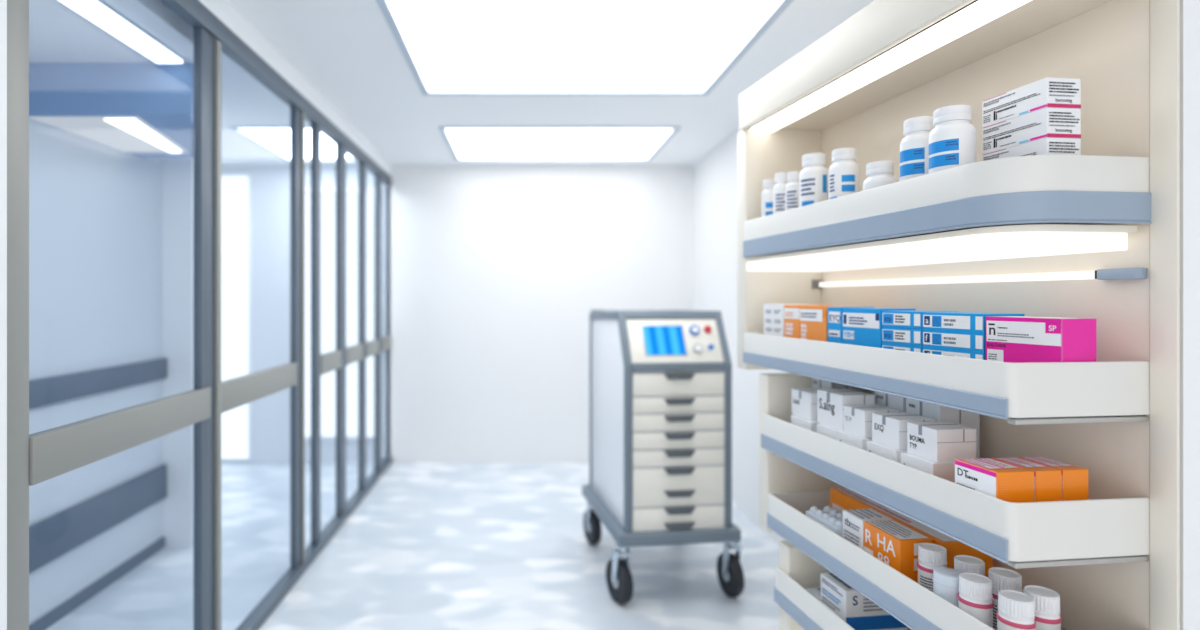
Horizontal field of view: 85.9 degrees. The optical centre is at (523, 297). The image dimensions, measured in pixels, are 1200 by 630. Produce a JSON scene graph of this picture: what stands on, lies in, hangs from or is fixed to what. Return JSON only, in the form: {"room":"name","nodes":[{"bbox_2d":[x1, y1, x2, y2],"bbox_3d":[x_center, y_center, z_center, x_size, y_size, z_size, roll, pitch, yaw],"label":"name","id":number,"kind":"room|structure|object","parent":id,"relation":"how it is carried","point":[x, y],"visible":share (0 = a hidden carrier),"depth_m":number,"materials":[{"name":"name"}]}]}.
{"room":"pharmacy","nodes":[
{"label":"pharmacy","id":0,"kind":"room"},
{"bbox_2d":[0,0,6,629],"bbox_3d":[-1.140,0.177,1.203,0.094,2.345,0.300,0,0,0],"label":"wall","id":1,"kind":"structure","parent":0,"point":[3,3],"depth_m":1.34,"materials":[{"name":"white paint"}]},
{"bbox_2d":[29,118,162,624],"bbox_3d":[-2.020,0.130,1.535,0.120,2.440,3.870,0,0,0],"label":"wall","id":2,"kind":"structure","parent":0,"point":[96,209],"depth_m":2.89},
{"bbox_2d":[29,537,164,629],"bbox_3d":[-1.952,1.323,1.535,0.015,0.055,3.870,0,0,0],"label":"baseboard","id":3,"kind":"structure","parent":2,"relation":"attached to","point":[50,618],"depth_m":2.90,"materials":[{"name":"grey"}]},
{"bbox_2d":[29,465,166,573],"bbox_3d":[-1.945,0.990,2.034,0.030,0.180,2.868,0,0,0],"label":"wall rail","id":4,"kind":"object","parent":2,"relation":"attached to","point":[52,537],"visible":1,"depth_m":2.86,"materials":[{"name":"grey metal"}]},
{"bbox_2d":[29,358,166,408],"bbox_3d":[-1.945,0.380,2.034,0.030,0.110,2.868,0,0,0],"label":"wall rail","id":5,"kind":"object","parent":2,"relation":"attached to","point":[55,389],"visible":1,"depth_m":2.86,"materials":[{"name":"grey metal"}]},
{"bbox_2d":[29,0,193,61],"bbox_3d":[-1.579,-1.005,1.050,0.763,0.170,2.900,0,0,0],"label":"ceiling","id":6,"kind":"structure","parent":2,"relation":"attached to","point":[57,32],"depth_m":2.23,"materials":[{"name":"white paint"}]},
{"bbox_2d":[59,0,186,63],"bbox_3d":[-1.360,-0.910,1.835,0.110,0.020,1.290,0,0,0],"label":"strip light","id":7,"kind":"object","parent":6,"relation":"attached to","point":[98,12],"visible":1,"depth_m":2.15,"materials":[{"name":"white plastic"}]},
{"bbox_2d":[29,62,193,157],"bbox_3d":[-1.630,-0.902,2.890,0.660,0.375,0.780,0,0,0],"label":"trim","id":8,"kind":"structure","parent":2,"relation":"attached to","point":[161,95],"depth_m":2.50,"materials":[{"name":"blue paint"}]},
{"bbox_2d":[29,117,187,152],"bbox_3d":[-1.735,-0.709,2.820,0.430,0.012,0.600,0,0,0],"label":"panel light","id":9,"kind":"object","parent":8,"relation":"attached to","point":[124,134],"visible":0.93,"depth_m":2.73,"materials":[{"name":"white plastic"}]},
{"bbox_2d":[104,118,180,152],"bbox_3d":[-1.659,-0.707,2.808,0.117,0.008,0.593,0,0,-12],"label":"diffuser","id":10,"kind":"object","parent":9,"relation":"attached to","point":[137,128],"depth_m":2.72,"materials":[{"name":"white plastic"}]},
{"bbox_2d":[163,158,193,546],"bbox_3d":[-1.940,0.130,3.570,0.280,2.440,0.200,0,0,0],"label":"wall","id":11,"kind":"structure","parent":2,"relation":"attached to","point":[178,173],"depth_m":3.47,"materials":[{"name":"white paint"}]},
{"bbox_2d":[46,463,778,629],"bbox_3d":[-1.107,1.390,2.475,5.186,0.080,5.750,0,0,0],"label":"floor","id":12,"kind":"structure","parent":0,"point":[430,546],"depth_m":3.19,"materials":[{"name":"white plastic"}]},
{"bbox_2d":[582,309,744,603],"bbox_3d":[0.634,0.704,3.208,0.593,1.291,0.866,0,0,-7],"label":"cart","id":13,"kind":"object","parent":12,"relation":"on","point":[660,380],"visible":1,"depth_m":2.84,"materials":[{"name":"white metal"}]},
{"bbox_2d":[737,0,1179,629],"bbox_3d":[0.921,0.339,1.626,0.307,2.022,1.113,0,0,-7],"label":"shelving unit","id":14,"kind":"object","parent":12,"relation":"on","point":[1094,233],"visible":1,"depth_m":1.28,"materials":[{"name":"beige laminate"}]},
{"bbox_2d":[762,179,775,216],"bbox_3d":[0.775,-0.303,2.020,0.047,0.139,0.047,0,0,-7],"label":"pill bottle","id":15,"kind":"object","parent":14,"relation":"on","point":[768,184],"visible":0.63,"depth_m":2.00,"materials":[{"name":"white plastic"}]},
{"bbox_2d":[773,172,787,213],"bbox_3d":[0.784,-0.306,1.944,0.051,0.145,0.052,0,0,-7],"label":"pill bottle","id":16,"kind":"object","parent":14,"relation":"on","point":[781,182],"visible":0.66,"depth_m":1.93,"materials":[{"name":"white plastic"}]},
{"bbox_2d":[764,304,815,336],"bbox_3d":[0.823,0.083,1.986,0.111,0.128,0.104,0,0,-12],"label":"box","id":17,"kind":"object","parent":14,"relation":"on","point":[773,313],"visible":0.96,"depth_m":1.97,"materials":[{"name":"grey cardboard"}]},
{"bbox_2d":[785,171,799,210],"bbox_3d":[0.794,-0.301,1.878,0.050,0.135,0.050,0,0,-7],"label":"pill bottle","id":18,"kind":"object","parent":14,"relation":"on","point":[792,188],"visible":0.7,"depth_m":1.86,"materials":[{"name":"white plastic"}]},
{"bbox_2d":[791,415,820,432],"bbox_3d":[0.833,0.372,1.815,0.103,0.063,0.103,0,0,-7],"label":"carton","id":19,"kind":"object","parent":14,"relation":"on","point":[808,424],"visible":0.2,"depth_m":1.79,"materials":[{"name":"white cardboard"}]},
{"bbox_2d":[792,388,821,419],"bbox_3d":[0.837,0.303,1.837,0.091,0.074,0.102,0,0,-7],"label":"carton","id":20,"kind":"object","parent":19,"relation":"on","point":[804,400],"visible":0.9,"depth_m":1.82,"materials":[{"name":"white cardboard"}]},
{"bbox_2d":[784,305,832,338],"bbox_3d":[0.841,0.084,1.895,0.111,0.126,0.073,0,0,-12],"label":"box","id":21,"kind":"object","parent":14,"relation":"on","point":[791,312],"visible":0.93,"depth_m":1.88,"materials":[{"name":"orange cardboard"}]},
{"bbox_2d":[806,587,820,601],"bbox_3d":[0.879,0.841,1.784,0.150,0.036,0.086,0,0,-7],"label":"box","id":22,"kind":"object","parent":14,"relation":"on","point":[816,592],"visible":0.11,"depth_m":1.80,"materials":[{"name":"grey cardboard"}]},
{"bbox_2d":[799,153,828,206],"bbox_3d":[0.804,-0.315,1.775,0.076,0.163,0.075,0,0,-7],"label":"pill bottle","id":23,"kind":"object","parent":14,"relation":"on","point":[814,177],"visible":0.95,"depth_m":1.75,"materials":[{"name":"white plastic"}]},
{"bbox_2d":[806,506,842,537],"bbox_3d":[0.832,0.620,1.718,0.080,0.085,0.143,0,0,-7],"label":"tray","id":24,"kind":"object","parent":14,"relation":"on","point":[830,518],"visible":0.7,"depth_m":1.71,"materials":[{"name":"plastic"}]},
{"bbox_2d":[817,424,841,439],"bbox_3d":[0.848,0.372,1.692,0.104,0.063,0.092,0,0,-7],"label":"carton","id":25,"kind":"object","parent":14,"relation":"on","point":[828,431],"visible":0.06,"depth_m":1.68,"materials":[{"name":"grey cardboard"}]},
{"bbox_2d":[817,389,874,430],"bbox_3d":[0.853,0.295,1.701,0.091,0.090,0.114,0,0,-7],"label":"carton","id":26,"kind":"object","parent":25,"relation":"on","point":[830,402],"visible":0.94,"depth_m":1.68,"materials":[{"name":"white cardboard"}]},
{"bbox_2d":[800,306,860,341],"bbox_3d":[0.861,0.085,1.801,0.111,0.124,0.115,0,0,-12],"label":"box","id":27,"kind":"object","parent":14,"relation":"on","point":[813,319],"visible":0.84,"depth_m":1.78,"materials":[{"name":"orange cardboard"}]},
{"bbox_2d":[812,378,862,391],"bbox_3d":[0.938,0.318,1.919,0.101,0.172,0.098,0,0,-7],"label":"carton","id":28,"kind":"object","parent":14,"relation":"on","point":[816,383],"visible":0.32,"depth_m":1.88,"materials":[{"name":"grey cardboard"}]},
{"bbox_2d":[773,565,910,629],"bbox_3d":[0.922,0.847,1.514,0.374,0.112,0.825,0,0,0],"label":"tray","id":29,"kind":"object","parent":14,"relation":"on","point":[792,597],"depth_m":1.78,"materials":[{"name":"white plastic"}]},
{"bbox_2d":[829,148,859,198],"bbox_3d":[0.820,-0.306,1.641,0.072,0.146,0.072,0,0,-7],"label":"pill bottle","id":30,"kind":"object","parent":14,"relation":"on","point":[844,173],"visible":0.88,"depth_m":1.61,"materials":[{"name":"white plastic"}]},
{"bbox_2d":[828,307,873,342],"bbox_3d":[0.874,0.085,1.713,0.101,0.123,0.055,0,0,-12],"label":"box","id":31,"kind":"object","parent":14,"relation":"on","point":[834,313],"visible":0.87,"depth_m":1.70,"materials":[{"name":"blue cardboard"}]},
{"bbox_2d":[838,431,871,450],"bbox_3d":[0.859,0.372,1.597,0.104,0.063,0.098,0,0,-7],"label":"carton","id":32,"kind":"object","parent":14,"relation":"on","point":[851,439],"visible":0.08,"depth_m":1.57,"materials":[{"name":"grey cardboard"}]},
{"bbox_2d":[844,405,898,437],"bbox_3d":[0.866,0.307,1.598,0.091,0.066,0.085,0,0,-7],"label":"carton","id":33,"kind":"object","parent":32,"relation":"on","point":[857,418],"visible":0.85,"depth_m":1.58,"materials":[{"name":"white cardboard"}]},
{"bbox_2d":[821,573,907,629],"bbox_3d":[0.891,0.800,1.682,0.171,0.117,0.112,0,0,-7],"label":"box","id":34,"kind":"object","parent":14,"relation":"on","point":[850,605],"visible":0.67,"depth_m":1.63,"materials":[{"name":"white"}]},
{"bbox_2d":[843,509,892,549],"bbox_3d":[0.856,0.601,1.596,0.081,0.123,0.080,0,0,-7],"label":"box","id":35,"kind":"object","parent":14,"relation":"on","point":[853,520],"visible":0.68,"depth_m":1.59,"materials":[{"name":"white cardboard"}]},
{"bbox_2d":[842,308,915,347],"bbox_3d":[0.894,0.086,1.618,0.101,0.121,0.135,0,0,-12],"label":"box","id":36,"kind":"object","parent":14,"relation":"on","point":[860,326],"visible":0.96,"depth_m":1.60,"materials":[{"name":"blue cardboard"}]},
{"bbox_2d":[863,161,897,190],"bbox_3d":[0.837,-0.275,1.505,0.072,0.084,0.072,0,0,-7],"label":"pill bottle","id":37,"kind":"object","parent":14,"relation":"on","point":[878,173],"visible":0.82,"depth_m":1.48,"materials":[{"name":"white plastic"}]},
{"bbox_2d":[867,441,906,462],"bbox_3d":[0.873,0.372,1.481,0.104,0.063,0.101,0,0,-7],"label":"carton","id":38,"kind":"object","parent":14,"relation":"on","point":[894,454],"visible":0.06,"depth_m":1.46,"materials":[{"name":"grey cardboard"}]},
{"bbox_2d":[872,412,935,449],"bbox_3d":[0.879,0.307,1.485,0.091,0.066,0.092,0,0,-7],"label":"carton","id":39,"kind":"object","parent":38,"relation":"on","point":[889,429],"visible":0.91,"depth_m":1.47,"materials":[{"name":"white cardboard"}]},
{"bbox_2d":[874,391,905,411],"bbox_3d":[0.973,0.318,1.629,0.101,0.172,0.108,0,0,-7],"label":"carton","id":40,"kind":"object","parent":14,"relation":"on","point":[882,399],"visible":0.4,"depth_m":1.61,"materials":[{"name":"grey cardboard"}]},
{"bbox_2d":[749,0,1031,132],"bbox_3d":[0.836,-0.550,1.602,0.202,0.014,1.043,0,0,0],"label":"lamp","id":41,"kind":"object","parent":14,"relation":"attached to","point":[951,23],"depth_m":1.51,"materials":[{"name":"white plastic"}]},
{"bbox_2d":[864,520,932,582],"bbox_3d":[0.869,0.601,1.490,0.081,0.123,0.125,0,0,-7],"label":"box","id":42,"kind":"object","parent":14,"relation":"on","point":[895,544],"visible":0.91,"depth_m":1.46,"materials":[{"name":"orange cardboard"}]},
{"bbox_2d":[882,343,922,352],"bbox_3d":[0.920,0.127,1.492,0.101,0.038,0.118,0,0,-12],"label":"box","id":43,"kind":"object","parent":14,"relation":"on","point":[911,348],"visible":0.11,"depth_m":1.47,"materials":[{"name":"blue cardboard"}]},
{"bbox_2d":[882,327,922,345],"bbox_3d":[0.920,0.088,1.492,0.101,0.038,0.118,0,0,-12],"label":"box","id":44,"kind":"object","parent":43,"relation":"on","point":[892,335],"visible":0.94,"depth_m":1.48,"materials":[{"name":"blue cardboard"}]},
{"bbox_2d":[882,310,957,328],"bbox_3d":[0.920,0.050,1.492,0.101,0.038,0.118,0,0,-12],"label":"box","id":45,"kind":"object","parent":44,"relation":"on","point":[899,319],"visible":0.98,"depth_m":1.47,"materials":[{"name":"blue cardboard"}]},
{"bbox_2d":[830,487,992,576],"bbox_3d":[0.960,0.602,1.628,0.126,0.121,0.416,0,0,-7],"label":"box","id":46,"kind":"object","parent":14,"relation":"on","point":[842,498],"visible":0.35,"depth_m":1.55,"materials":[{"name":"orange cardboard"}]},
{"bbox_2d":[767,491,1065,629],"bbox_3d":[0.920,0.643,1.535,0.379,0.108,0.866,0,0,0],"label":"tray","id":47,"kind":"object","parent":14,"relation":"on","point":[912,604],"depth_m":1.46,"materials":[{"name":"white plastic"}]},
{"bbox_2d":[900,116,934,180],"bbox_3d":[0.862,-0.311,1.397,0.073,0.156,0.073,0,0,-7],"label":"pill bottle","id":48,"kind":"object","parent":14,"relation":"on","point":[914,146],"visible":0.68,"depth_m":1.37,"materials":[{"name":"white plastic"}]},
{"bbox_2d":[901,452,954,482],"bbox_3d":[0.887,0.372,1.370,0.104,0.063,0.095,0,0,-7],"label":"carton","id":49,"kind":"object","parent":14,"relation":"on","point":[945,470],"visible":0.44,"depth_m":1.32,"materials":[{"name":"grey cardboard"}]},
{"bbox_2d":[907,421,976,461],"bbox_3d":[0.893,0.306,1.371,0.091,0.067,0.087,0,0,-7],"label":"carton","id":50,"kind":"object","parent":49,"relation":"on","point":[937,441],"visible":0.98,"depth_m":1.33,"materials":[{"name":"white cardboard"}]},
{"bbox_2d":[917,543,946,591],"bbox_3d":[0.886,0.601,1.388,0.058,0.123,0.058,0,0,-7],"label":"pill bottle","id":51,"kind":"object","parent":14,"relation":"on","point":[931,556],"visible":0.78,"depth_m":1.37,"materials":[{"name":"white plastic"}]},
{"bbox_2d":[906,398,979,458],"bbox_3d":[0.987,0.320,1.512,0.101,0.168,0.109,0,0,-7],"label":"carton","id":52,"kind":"object","parent":14,"relation":"on","point":[937,412],"visible":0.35,"depth_m":1.46,"materials":[{"name":"grey cardboard"}]},
{"bbox_2d":[743,332,1149,424],"bbox_3d":[0.910,0.166,1.613,0.398,0.108,1.022,0,0,0],"label":"tray","id":53,"kind":"object","parent":14,"relation":"on","point":[1114,388],"depth_m":1.16,"materials":[{"name":"white plastic"}]},
{"bbox_2d":[746,224,1146,288],"bbox_3d":[0.915,-0.079,1.648,0.386,0.100,1.050,0,0,0],"label":"lamp","id":54,"kind":"object","parent":14,"relation":"attached to","point":[941,256],"depth_m":1.36,"materials":[{"name":"white plastic"}]},
{"bbox_2d":[933,567,961,606],"bbox_3d":[0.855,0.607,1.288,0.059,0.111,0.059,0,0,-7],"label":"pill bottle","id":55,"kind":"object","parent":14,"relation":"on","point":[945,579],"visible":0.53,"depth_m":1.27,"materials":[{"name":"plastic"}]},
{"bbox_2d":[743,154,1151,257],"bbox_3d":[0.910,-0.191,1.615,0.398,0.119,1.019,0,0,0],"label":"shelf","id":56,"kind":"object","parent":14,"relation":"on","point":[1052,192],"depth_m":1.17,"materials":[{"name":"white plastic"}]},
{"bbox_2d":[928,105,975,173],"bbox_3d":[0.867,-0.308,1.296,0.081,0.150,0.081,0,0,-7],"label":"pill bottle","id":57,"kind":"object","parent":14,"relation":"on","point":[952,141],"visible":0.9,"depth_m":1.27,"materials":[{"name":"white plastic"}]},
{"bbox_2d":[923,347,985,359],"bbox_3d":[0.948,0.127,1.358,0.101,0.038,0.150,0,0,-12],"label":"box","id":58,"kind":"object","parent":14,"relation":"on","point":[939,351],"visible":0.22,"depth_m":1.33,"materials":[{"name":"blue cardboard"}]},
{"bbox_2d":[923,330,985,351],"bbox_3d":[0.948,0.089,1.358,0.101,0.038,0.150,0,0,-12],"label":"box","id":59,"kind":"object","parent":58,"relation":"on","point":[966,341],"visible":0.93,"depth_m":1.34,"materials":[{"name":"blue"}]},
{"bbox_2d":[923,312,1024,332],"bbox_3d":[0.948,0.051,1.358,0.101,0.038,0.150,0,0,-12],"label":"box","id":60,"kind":"object","parent":59,"relation":"on","point":[975,322],"visible":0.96,"depth_m":1.33,"materials":[{"name":"blue"}]},
{"bbox_2d":[761,413,1149,568],"bbox_3d":[0.918,0.411,1.554,0.383,0.114,0.903,0,0,0],"label":"tray","id":61,"kind":"object","parent":14,"relation":"on","point":[1113,525],"depth_m":1.17,"materials":[{"name":"white plastic"}]},
{"bbox_2d":[954,555,984,575],"bbox_3d":[0.920,0.601,1.322,0.058,0.123,0.058,0,0,-7],"label":"pill bottle","id":62,"kind":"object","parent":14,"relation":"on","point":[962,563],"visible":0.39,"depth_m":1.31,"materials":[{"name":"white plastic"}]},
{"bbox_2d":[958,572,993,627],"bbox_3d":[0.872,0.601,1.236,0.058,0.123,0.058,0,0,-7],"label":"pill bottle","id":63,"kind":"object","parent":14,"relation":"on","point":[975,596],"visible":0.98,"depth_m":1.22,"materials":[{"name":"white plastic"}]},
{"bbox_2d":[955,458,1033,502],"bbox_3d":[0.874,0.357,1.191,0.076,0.093,0.096,0,0,-7],"label":"box","id":64,"kind":"object","parent":14,"relation":"on","point":[1003,481],"visible":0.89,"depth_m":1.15,"materials":[{"name":"orange cardboard"}]},
{"bbox_2d":[988,567,1021,629],"bbox_3d":[0.946,0.601,1.260,0.058,0.123,0.058,0,0,-7],"label":"pill bottle","id":65,"kind":"object","parent":14,"relation":"on","point":[1002,578],"visible":0.49,"depth_m":1.25,"materials":[{"name":"white plastic"}]},
{"bbox_2d":[996,589,1035,629],"bbox_3d":[0.893,0.601,1.162,0.058,0.123,0.058,0,0,-7],"label":"pill bottle","id":66,"kind":"object","parent":14,"relation":"on","point":[1015,611],"visible":1,"depth_m":1.15,"materials":[{"name":"white plastic"}]},
{"bbox_2d":[992,457,1060,501],"bbox_3d":[0.940,0.357,1.200,0.052,0.093,0.095,0,0,-7],"label":"box","id":67,"kind":"object","parent":14,"relation":"on","point":[1047,480],"visible":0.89,"depth_m":1.15,"materials":[{"name":"orange cardboard"}]},
{"bbox_2d":[982,137,1080,160],"bbox_3d":[0.959,-0.260,1.215,0.069,0.053,0.140,0,0,-7],"label":"box","id":68,"kind":"object","parent":14,"relation":"on","point":[1045,146],"visible":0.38,"depth_m":1.15,"materials":[{"name":"grey cardboard"}]},
{"bbox_2d":[982,107,1080,153],"bbox_3d":[0.959,-0.314,1.215,0.069,0.053,0.140,0,0,-7],"label":"box","id":69,"kind":"object","parent":68,"relation":"on","point":[1049,122],"visible":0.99,"depth_m":1.17,"materials":[{"name":"grey cardboard"}]},
{"bbox_2d":[982,77,1080,127],"bbox_3d":[0.959,-0.367,1.215,0.069,0.053,0.140,0,0,-7],"label":"box","id":70,"kind":"object","parent":69,"relation":"on","point":[1050,92],"visible":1,"depth_m":1.17,"materials":[{"name":"grey cardboard"}]},
{"bbox_2d":[986,316,1095,362],"bbox_3d":[0.968,0.092,1.205,0.076,0.110,0.149,0,0,-12],"label":"box","id":71,"kind":"object","parent":14,"relation":"on","point":[1011,339],"visible":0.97,"depth_m":1.17,"materials":[{"name":"pink cardboard"}]},
{"bbox_2d":[1023,585,1061,629],"bbox_3d":[0.954,0.601,1.179,0.058,0.123,0.058,0,0,-7],"label":"pill bottle","id":72,"kind":"object","parent":14,"relation":"on","point":[1046,600],"visible":0.8,"depth_m":1.16,"materials":[{"name":"white plastic"}]},
{"bbox_2d":[1017,456,1087,500],"bbox_3d":[0.994,0.357,1.206,0.052,0.093,0.095,0,0,-7],"label":"box","id":73,"kind":"object","parent":14,"relation":"on","point":[1074,479],"visible":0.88,"depth_m":1.16,"materials":[{"name":"orange cardboard"}]},
{"bbox_2d":[221,165,692,462],"bbox_3d":[-1.157,0.130,5.300,5.086,2.440,0.100,0,0,0],"label":"wall","id":74,"kind":"structure","parent":0,"point":[498,273],"depth_m":5.25,"materials":[{"name":"white paint"}]},
{"bbox_2d":[7,0,392,629],"bbox_3d":[-1.107,0.179,3.350,0.060,2.349,3.994,0,0,0],"label":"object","id":75,"kind":"structure","parent":74,"relation":"in","point":[35,458],"depth_m":2.25,"materials":[{"name":"grey metal"}]},
{"bbox_2d":[221,174,250,460],"bbox_3d":[-2.430,0.160,5.240,0.380,2.340,0.020,0,0,0],"label":"window","id":76,"kind":"structure","parent":74,"relation":"in","point":[235,188],"depth_m":5.24,"materials":[{"name":"glass"}]},
{"bbox_2d":[199,0,390,175],"bbox_3d":[-1.140,-1.042,3.151,0.094,0.095,4.197,0,0,0],"label":"trim","id":77,"kind":"structure","parent":74,"relation":"attached to","point":[221,9],"depth_m":2.91,"materials":[{"name":"grey aluminium"}]},
{"bbox_2d":[305,189,382,438],"bbox_3d":[-1.530,0.130,5.240,0.740,2.040,0.020,0,0,0],"label":"window","id":78,"kind":"structure","parent":74,"relation":"in","point":[328,196],"depth_m":5.24,"materials":[{"name":"clear glass"}]},
{"bbox_2d":[221,0,874,164],"bbox_3d":[-1.107,-1.150,2.475,5.186,0.120,5.750,0,0,0],"label":"ceiling","id":79,"kind":"structure","parent":0,"point":[347,51],"depth_m":3.53,"materials":[{"name":"paint"}]},
{"bbox_2d":[229,127,289,160],"bbox_3d":[-1.680,-1.101,4.549,0.384,0.038,0.975,0,0,0],"label":"recessed light","id":80,"kind":"object","parent":79,"relation":"in","point":[277,138],"depth_m":4.37,"materials":[{"name":"white plastic"}]},
{"bbox_2d":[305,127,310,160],"bbox_3d":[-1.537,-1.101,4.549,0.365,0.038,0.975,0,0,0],"label":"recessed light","id":81,"kind":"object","parent":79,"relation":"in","point":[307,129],"depth_m":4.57,"materials":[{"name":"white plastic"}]},
{"bbox_2d":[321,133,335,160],"bbox_3d":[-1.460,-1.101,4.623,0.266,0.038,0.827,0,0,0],"label":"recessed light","id":82,"kind":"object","parent":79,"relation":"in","point":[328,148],"depth_m":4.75,"materials":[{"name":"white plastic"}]},
{"bbox_2d":[439,127,680,160],"bbox_3d":[0.228,-1.101,4.565,1.539,0.038,0.994,0,0,0],"label":"recessed light","id":83,"kind":"object","parent":79,"relation":"in","point":[468,142],"visible":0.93,"depth_m":4.51,"materials":[{"name":"white plastic"}]},
{"bbox_2d":[376,0,792,94],"bbox_3d":[0.221,-1.101,2.651,1.518,0.038,1.527,0,0,0],"label":"recessed light","id":84,"kind":"object","parent":79,"relation":"in","point":[453,44],"visible":1,"depth_m":2.74,"materials":[{"name":"white plastic"}]},
{"bbox_2d":[693,129,788,545],"bbox_3d":[1.436,0.130,2.475,0.100,2.440,5.750,0,0,0],"label":"wall","id":85,"kind":"structure","parent":0,"point":[714,174],"depth_m":4.36,"materials":[{"name":"white paint"}]},
{"bbox_2d":[1180,0,1199,629],"bbox_3d":[1.257,0.130,1.111,0.258,2.440,0.033,0,0,0],"label":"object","id":86,"kind":"structure","parent":85,"relation":"attached to","point":[1189,9],"depth_m":1.09,"materials":[{"name":"white paint"}]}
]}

